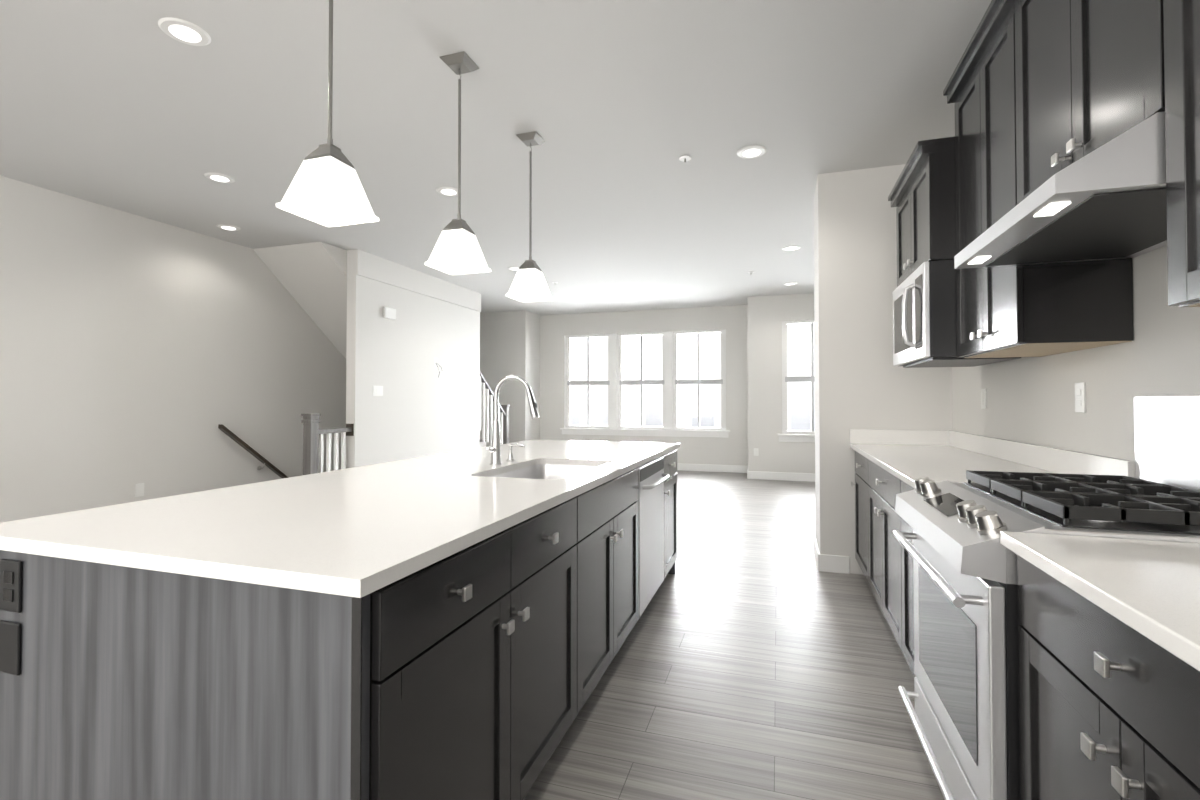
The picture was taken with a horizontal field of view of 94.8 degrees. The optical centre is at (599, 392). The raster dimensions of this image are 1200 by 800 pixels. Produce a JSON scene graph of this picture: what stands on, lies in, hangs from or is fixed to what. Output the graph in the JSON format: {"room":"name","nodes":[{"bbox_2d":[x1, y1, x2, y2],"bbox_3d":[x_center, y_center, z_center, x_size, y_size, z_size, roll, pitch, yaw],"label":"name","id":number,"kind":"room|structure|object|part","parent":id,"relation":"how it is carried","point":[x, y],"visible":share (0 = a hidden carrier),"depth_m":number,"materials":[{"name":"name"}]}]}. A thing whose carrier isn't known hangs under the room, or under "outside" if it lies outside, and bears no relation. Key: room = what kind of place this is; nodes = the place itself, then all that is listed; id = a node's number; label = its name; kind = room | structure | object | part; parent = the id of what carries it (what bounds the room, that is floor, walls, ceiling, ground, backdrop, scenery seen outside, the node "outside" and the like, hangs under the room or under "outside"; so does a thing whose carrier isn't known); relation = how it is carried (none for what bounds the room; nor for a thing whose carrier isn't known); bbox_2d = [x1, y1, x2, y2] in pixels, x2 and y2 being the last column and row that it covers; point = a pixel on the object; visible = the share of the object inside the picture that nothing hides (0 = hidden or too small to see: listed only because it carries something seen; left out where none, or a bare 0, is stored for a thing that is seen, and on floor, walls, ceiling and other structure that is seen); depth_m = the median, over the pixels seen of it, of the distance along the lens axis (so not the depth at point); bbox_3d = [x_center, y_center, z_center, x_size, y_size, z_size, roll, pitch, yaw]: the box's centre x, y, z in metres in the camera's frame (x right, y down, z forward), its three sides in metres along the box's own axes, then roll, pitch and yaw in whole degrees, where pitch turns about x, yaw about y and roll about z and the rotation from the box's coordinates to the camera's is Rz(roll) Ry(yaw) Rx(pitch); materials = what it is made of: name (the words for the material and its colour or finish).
{"room":"kitchen","nodes":[
{"label":"kitchen","id":0,"kind":"room"},
{"bbox_2d":[0,176,345,522],"bbox_3d":[-4.106,1.412,4.930,0.120,5.950,12.680,0,-1,18],"label":"wall","id":1,"kind":"structure","parent":0,"point":[151,354],"depth_m":4.86,"materials":[{"name":"white paint"}]},
{"bbox_2d":[135,483,143,496],"bbox_3d":[-4.060,0.856,4.871,0.008,0.115,0.070,0,-1,18],"label":"outlet","id":2,"kind":"object","parent":1,"relation":"attached to","point":[139,489],"visible":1,"depth_m":4.87,"materials":[{"name":"white plastic"}]},
{"bbox_2d":[218,424,288,478],"bbox_3d":[-3.293,1.700,7.085,0.102,2.720,3.350,0,-1,18],"label":"stair handrail","id":3,"kind":"object","parent":1,"relation":"attached to","point":[246,447],"visible":0.31,"depth_m":5.82,"materials":[{"name":"black metal"}]},
{"bbox_2d":[346,249,480,468],"bbox_3d":[-2.276,1.446,7.155,0.140,5.950,2.600,0,-1,18],"label":"wall","id":4,"kind":"structure","parent":0,"point":[419,408],"depth_m":6.77,"materials":[{"name":"white paint"}]},
{"bbox_2d":[373,386,382,395],"bbox_3d":[-2.515,-0.023,6.257,0.009,0.115,0.165,0,-1,18],"label":"light switch","id":5,"kind":"object","parent":4,"relation":"attached to","point":[377,390],"visible":1,"depth_m":6.25,"materials":[{"name":"white plastic"}]},
{"bbox_2d":[383,307,395,319],"bbox_3d":[-2.450,-0.925,6.429,0.035,0.130,0.200,0,-1,18],"label":"door chime","id":6,"kind":"object","parent":4,"relation":"attached to","point":[389,313],"visible":0.98,"depth_m":6.40,"materials":[{"name":"white plastic"}]},
{"bbox_2d":[434,357,441,376],"bbox_3d":[-2.149,-0.331,7.353,0.037,0.270,0.161,0,-1,18],"label":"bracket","id":7,"kind":"object","parent":4,"relation":"attached to","point":[436,362],"visible":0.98,"depth_m":7.33,"materials":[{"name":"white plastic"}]},
{"bbox_2d":[0,0,991,315],"bbox_3d":[-0.132,-1.642,3.697,8.470,0.120,12.680,0,-1,18],"label":"ceiling","id":8,"kind":"structure","parent":0,"point":[618,106],"depth_m":3.21,"materials":[{"name":"white paint"}]},
{"bbox_2d":[158,17,210,45],"bbox_3d":[-1.841,-1.597,2.450,0.190,0.009,0.190,0,-1,18],"label":"recessed light","id":9,"kind":"object","parent":8,"relation":"in","point":[183,31],"visible":1,"depth_m":2.44,"materials":[{"name":"white plastic"}]},
{"bbox_2d":[204,172,234,182],"bbox_3d":[-2.787,-1.572,4.047,0.190,0.009,0.190,0,-1,18],"label":"recessed light","id":10,"kind":"object","parent":8,"relation":"in","point":[219,177],"visible":0.96,"depth_m":4.02,"materials":[{"name":"white plastic"}]},
{"bbox_2d":[216,224,239,230],"bbox_3d":[-3.498,-1.554,5.200,0.190,0.009,0.190,0,-1,18],"label":"recessed light","id":11,"kind":"object","parent":8,"relation":"in","point":[228,227],"visible":0.92,"depth_m":5.18,"materials":[{"name":"white"}]},
{"bbox_2d":[276,0,378,226],"bbox_3d":[-0.925,-1.110,1.895,0.224,1.000,0.224,0,-1,18],"label":"pendant light","id":12,"kind":"object","parent":8,"relation":"hanging from","point":[325,188],"visible":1,"depth_m":1.84,"materials":[{"name":"white glass"}]},
{"bbox_2d":[436,187,457,195],"bbox_3d":[-1.180,-1.568,4.306,0.190,0.009,0.190,0,-1,18],"label":"recessed light","id":13,"kind":"object","parent":8,"relation":"in","point":[448,191],"visible":0.9,"depth_m":4.29,"materials":[{"name":"white plastic"}]},
{"bbox_2d":[425,51,490,274],"bbox_3d":[-0.678,-1.098,2.661,0.224,1.000,0.224,0,-1,18],"label":"pendant light","id":14,"kind":"object","parent":8,"relation":"hanging from","point":[457,250],"visible":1,"depth_m":2.62,"materials":[{"name":"white glass"}]},
{"bbox_2d":[507,267,518,270],"bbox_3d":[-1.048,-1.530,6.806,0.190,0.009,0.190,0,-1,18],"label":"recessed light","id":15,"kind":"object","parent":8,"relation":"in","point":[513,268],"visible":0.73,"depth_m":6.78,"materials":[{"name":"white"}]},
{"bbox_2d":[506,131,553,301],"bbox_3d":[-0.431,-1.086,3.428,0.224,1.000,0.224,0,-1,18],"label":"pendant light","id":16,"kind":"object","parent":8,"relation":"hanging from","point":[529,283],"visible":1,"depth_m":3.38,"materials":[{"name":"white glass"}]},
{"bbox_2d":[679,156,690,162],"bbox_3d":[0.574,-1.567,3.720,0.080,0.030,0.080,0,-1,18],"label":"sprinkler","id":17,"kind":"object","parent":8,"relation":"attached to","point":[684,158],"visible":1,"depth_m":3.71,"materials":[{"name":"white metal"}]},
{"bbox_2d":[737,145,766,158],"bbox_3d":[0.996,-1.579,3.627,0.190,0.009,0.190,0,-1,18],"label":"recessed light","id":18,"kind":"object","parent":8,"relation":"in","point":[751,151],"visible":0.98,"depth_m":3.61,"materials":[{"name":"white plastic"}]},
{"bbox_2d":[784,282,796,284],"bbox_3d":[2.649,-1.516,7.685,0.190,0.009,0.190,0,-1,18],"label":"recessed light","id":19,"kind":"object","parent":8,"relation":"in","point":[790,283],"visible":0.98,"depth_m":7.64,"materials":[{"name":"white"}]},
{"bbox_2d":[782,245,799,250],"bbox_3d":[2.042,-1.544,5.895,0.190,0.009,0.190,0,-1,18],"label":"recessed light","id":20,"kind":"object","parent":8,"relation":"in","point":[791,248],"visible":0.98,"depth_m":5.88,"materials":[{"name":"white"}]},
{"bbox_2d":[480,310,539,446],"bbox_3d":[-1.723,-0.053,10.447,1.050,2.850,0.760,0,-1,18],"label":"wall block","id":21,"kind":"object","parent":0,"point":[509,342],"visible":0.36,"depth_m":10.07,"materials":[{"name":"white paint"}]},
{"bbox_2d":[540,305,747,465],"bbox_3d":[0.717,-0.060,9.998,3.870,2.850,0.120,0,-1,18],"label":"wall","id":22,"kind":"structure","parent":0,"point":[732,449],"depth_m":9.76,"materials":[{"name":"white paint"}]},
{"bbox_2d":[560,329,729,437],"bbox_3d":[0.752,-0.156,9.961,3.100,1.860,0.170,0,-1,18],"label":"window","id":23,"kind":"structure","parent":22,"relation":"in","point":[670,382],"depth_m":9.94,"materials":[{"name":"white glass"}]},
{"bbox_3d":[0.762,-0.215,9.993,2.870,1.650,0.004,0,-1,18],"label":"triple window glass","id":24,"kind":"part","parent":23,"relation":"part of","materials":[{"name":"clear glass"}]},
{"bbox_2d":[677,463,747,472],"bbox_3d":[0.696,1.304,9.911,3.870,0.120,0.019,0,-1,18],"label":"baseboard","id":25,"kind":"structure","parent":22,"relation":"attached to","point":[686,467],"depth_m":9.50,"materials":[{"name":"white wood"}]},
{"bbox_2d":[523,470,944,799],"bbox_3d":[-0.132,1.327,3.651,8.470,0.120,12.680,0,-1,18],"label":"floor","id":26,"kind":"structure","parent":0,"point":[722,680],"depth_m":2.37,"materials":[{"name":"grey wood"}]},
{"bbox_2d":[301,413,353,474],"bbox_3d":[-2.775,0.753,5.647,0.128,1.090,0.590,0,-1,18],"label":"rail","id":27,"kind":"object","parent":26,"relation":"on","point":[312,461],"visible":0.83,"depth_m":5.52,"materials":[{"name":"grey wood"}]},
{"bbox_2d":[0,448,677,799],"bbox_3d":[-0.406,0.808,2.569,1.131,0.886,3.083,0,-1,18],"label":"kitchen island","id":28,"kind":"object","parent":26,"relation":"on","point":[458,625],"depth_m":1.16,"materials":[{"name":"black wood"}]},
{"bbox_2d":[0,620,21,675],"bbox_3d":[-1.339,0.578,1.252,0.072,0.116,0.007,0,-1,18],"label":"outlet","id":29,"kind":"object","parent":28,"relation":"attached to","point":[10,632],"depth_m":1.25,"materials":[{"name":"black plastic"}]},
{"bbox_2d":[0,559,22,612],"bbox_3d":[-1.339,0.438,1.254,0.072,0.116,0.009,0,-1,18],"label":"outlet","id":30,"kind":"object","parent":28,"relation":"attached to","point":[10,601],"depth_m":1.25,"materials":[{"name":"black plastic"}]},
{"bbox_2d":[0,440,679,599],"bbox_3d":[-0.460,0.350,2.590,1.146,0.030,3.150,0,-1,18],"label":"island countertop","id":31,"kind":"structure","parent":28,"relation":"on","point":[336,532],"depth_m":1.37,"materials":[{"name":"white stone"}]},
{"bbox_2d":[486,375,538,464],"bbox_3d":[-0.409,0.125,2.504,0.244,0.417,0.145,0,-1,18],"label":"faucet","id":32,"kind":"object","parent":31,"relation":"on","point":[495,449],"visible":1,"depth_m":2.55,"materials":[{"name":"silver metal"}]},
{"bbox_2d":[507,443,524,461],"bbox_3d":[-0.412,0.292,2.707,0.098,0.088,0.042,0,-1,18],"label":"soap dispenser","id":33,"kind":"object","parent":31,"relation":"on","point":[510,458],"visible":1,"depth_m":2.70,"materials":[{"name":"silver metal"}]},
{"bbox_2d":[488,460,591,475],"bbox_3d":[-0.231,0.456,2.478,0.418,0.208,0.728,0,-1,18],"label":"sink","id":34,"kind":"object","parent":31,"relation":"in","point":[542,467],"depth_m":2.84,"materials":[{"name":"silver metal"}]},
{"bbox_2d":[253,241,485,447],"bbox_3d":[-2.699,-0.095,7.610,0.922,2.846,3.880,0,-1,18],"label":"staircase","id":35,"kind":"structure","parent":26,"relation":"on","point":[311,277],"depth_m":6.13,"materials":[{"name":"white paint"}]},
{"bbox_2d":[480,372,509,445],"bbox_3d":[-1.729,0.493,8.900,0.116,1.710,0.988,0,-1,18],"label":"rail","id":36,"kind":"object","parent":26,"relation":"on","point":[503,410],"visible":0.67,"depth_m":8.83,"materials":[{"name":"grey wood"}]},
{"bbox_2d":[853,449,865,577],"bbox_3d":[1.970,0.821,3.462,0.598,0.885,0.677,0,-1,18],"label":"base cabinet","id":37,"kind":"object","parent":26,"relation":"on","point":[860,546],"depth_m":3.71,"materials":[{"name":"black wood"}]},
{"bbox_2d":[862,457,893,634],"bbox_3d":[1.744,0.810,2.760,0.598,0.885,1.042,0,-1,18],"label":"base cabinet","id":38,"kind":"object","parent":26,"relation":"on","point":[877,485],"depth_m":2.92,"materials":[{"name":"black wood"}]},
{"bbox_2d":[850,445,1065,488],"bbox_3d":[1.754,0.354,2.846,0.628,0.030,1.997,0,-1,18],"label":"countertop","id":39,"kind":"structure","parent":38,"relation":"on","point":[939,463],"depth_m":2.67,"materials":[{"name":"white stone"}]},
{"bbox_2d":[894,477,915,676],"bbox_3d":[1.542,0.801,2.132,0.598,0.885,0.522,0,-1,18],"label":"base cabinet","id":40,"kind":"object","parent":26,"relation":"on","point":[903,561],"depth_m":2.37,"materials":[{"name":"black wood"}]},
{"bbox_2d":[893,470,1199,799],"bbox_3d":[1.284,0.749,1.539,0.709,0.972,0.760,0,-1,18],"label":"range","id":41,"kind":"object","parent":26,"relation":"on","point":[964,715],"visible":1,"depth_m":1.40,"materials":[{"name":"silver metal"}]},
{"bbox_2d":[1017,559,1199,799],"bbox_3d":[1.096,0.780,0.748,0.598,0.885,0.852,0,-1,18],"label":"base cabinet","id":42,"kind":"object","parent":26,"relation":"on","point":[1109,662],"depth_m":0.94,"materials":[{"name":"black wood"}]},
{"bbox_2d":[1000,531,1199,674],"bbox_3d":[0.714,0.305,-0.382,0.628,0.030,3.252,0,-1,18],"label":"countertop","id":43,"kind":"structure","parent":42,"relation":"on","point":[1151,588],"depth_m":0.94,"materials":[{"name":"white stone"}]},
{"bbox_2d":[747,293,814,473],"bbox_3d":[3.644,-0.087,8.288,2.750,2.850,0.120,0,-1,18],"label":"wall","id":44,"kind":"structure","parent":0,"point":[767,315],"depth_m":8.53,"materials":[{"name":"white paint"}]},
{"bbox_2d":[754,448,757,455],"bbox_3d":[2.429,0.923,8.596,0.070,0.115,0.008,0,-1,18],"label":"outlet","id":45,"kind":"object","parent":44,"relation":"attached to","point":[755,451],"visible":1,"depth_m":8.59,"materials":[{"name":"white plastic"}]},
{"bbox_2d":[746,470,814,481],"bbox_3d":[3.558,1.278,8.223,2.646,0.120,0.016,0,-1,18],"label":"baseboard","id":46,"kind":"structure","parent":44,"relation":"attached to","point":[750,474],"depth_m":8.47,"materials":[{"name":"white wood"}]},
{"bbox_2d":[778,320,814,441],"bbox_3d":[3.229,-0.180,8.389,1.020,1.860,0.155,0,-1,18],"label":"window","id":47,"kind":"structure","parent":44,"relation":"in","point":[786,435],"depth_m":8.47,"materials":[{"name":"white"}]},
{"bbox_3d":[3.241,-0.239,8.428,0.790,1.650,0.004,0,-1,18],"label":"single window glass","id":48,"kind":"part","parent":47,"relation":"part of","materials":[{"name":"clear glass"}]},
{"bbox_2d":[814,164,951,574],"bbox_3d":[2.612,-0.154,3.894,2.020,2.850,0.500,0,-1,18],"label":"wall","id":49,"kind":"structure","parent":0,"point":[862,381],"depth_m":3.90,"materials":[{"name":"white paint"}]},
{"bbox_2d":[813,537,822,571],"bbox_3d":[1.640,1.215,4.167,0.019,0.120,0.496,0,-1,18],"label":"baseboard","id":50,"kind":"structure","parent":49,"relation":"attached to","point":[818,557],"depth_m":3.99,"materials":[{"name":"white wood"}]},
{"bbox_2d":[850,429,949,444],"bbox_3d":[2.048,0.304,3.790,0.609,0.099,0.020,0,-1,18],"label":"backsplash","id":51,"kind":"structure","parent":49,"relation":"attached to","point":[857,436],"depth_m":3.78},
{"bbox_2d":[952,245,1199,460],"bbox_3d":[1.346,-0.209,0.352,0.120,2.850,7.020,0,-1,18],"label":"wall","id":52,"kind":"structure","parent":0,"point":[1030,400],"depth_m":2.01,"materials":[{"name":"white paint"}]},
{"bbox_2d":[892,137,951,286],"bbox_3d":[1.870,-0.892,2.894,0.425,0.545,0.760,0,-1,18],"label":"upper cabinet","id":53,"kind":"object","parent":52,"relation":"attached to","point":[923,204],"depth_m":2.65,"materials":[{"name":"black wood"}]},
{"bbox_2d":[892,260,1021,367],"bbox_3d":[1.831,-0.384,2.898,0.507,0.462,0.750,0,-1,18],"label":"microwave","id":54,"kind":"object","parent":53,"relation":"attached to","point":[924,316],"visible":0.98,"depth_m":2.61,"materials":[{"name":"silver metal"}]},
{"bbox_2d":[981,389,985,408],"bbox_3d":[2.173,0.034,3.128,0.008,0.115,0.070,0,-1,18],"label":"outlet","id":55,"kind":"object","parent":52,"relation":"attached to","point":[983,398],"visible":1,"depth_m":3.12,"materials":[{"name":"white plastic"}]},
{"bbox_2d":[948,0,1133,357],"bbox_3d":[1.689,-0.780,2.159,0.320,1.230,0.746,0,-1,18],"label":"upper cabinet","id":56,"kind":"object","parent":52,"relation":"attached to","point":[1044,309],"depth_m":2.07,"materials":[{"name":"black wood"}]},
{"bbox_2d":[950,431,1134,477],"bbox_3d":[2.043,0.288,2.753,0.019,0.099,1.997,0,-1,18],"label":"backsplash","id":57,"kind":"structure","parent":52,"relation":"attached to","point":[1042,457],"depth_m":2.36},
{"bbox_2d":[954,111,1166,268],"bbox_3d":[1.386,-0.521,1.525,0.511,0.159,0.748,0,-1,18],"label":"range hood","id":58,"kind":"object","parent":52,"relation":"attached to","point":[1107,200],"visible":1,"depth_m":1.38,"materials":[{"name":"silver metal"}]},
{"bbox_2d":[1008,0,1131,211],"bbox_3d":[1.477,-1.006,1.504,0.320,0.800,0.768,0,-1,18],"label":"upper cabinet","id":59,"kind":"object","parent":52,"relation":"attached to","point":[1038,93],"depth_m":1.60,"materials":[{"name":"black wood"}]},
{"bbox_2d":[1075,382,1085,412],"bbox_3d":[1.851,0.019,2.129,0.008,0.115,0.070,0,-1,18],"label":"outlet","id":60,"kind":"object","parent":52,"relation":"attached to","point":[1080,397],"visible":1,"depth_m":2.12,"materials":[{"name":"white plastic"}]},
{"bbox_2d":[1132,0,1199,306],"bbox_3d":[1.238,-0.802,0.760,0.320,1.230,0.917,0,-1,18],"label":"upper cabinet","id":61,"kind":"object","parent":52,"relation":"attached to","point":[1165,33],"depth_m":1.14,"materials":[{"name":"black wood"}]},
{"bbox_2d":[1134,396,1199,491],"bbox_3d":[1.628,0.171,1.437,0.005,0.325,0.756,0,-1,18],"label":"backsplash panel","id":62,"kind":"object","parent":52,"relation":"attached to","point":[1167,440],"visible":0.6,"depth_m":1.64,"materials":[{"name":"silver metal"}]},
{"label":"outside","id":63,"kind":"structure","parent":0,"visible":0},
{"bbox_2d":[570,323,814,430],"bbox_3d":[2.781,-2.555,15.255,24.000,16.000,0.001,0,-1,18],"label":"window panes","id":64,"kind":"structure","parent":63,"point":[629,405],"depth_m":15.54,"materials":[{"name":"clear glass"}]}
]}

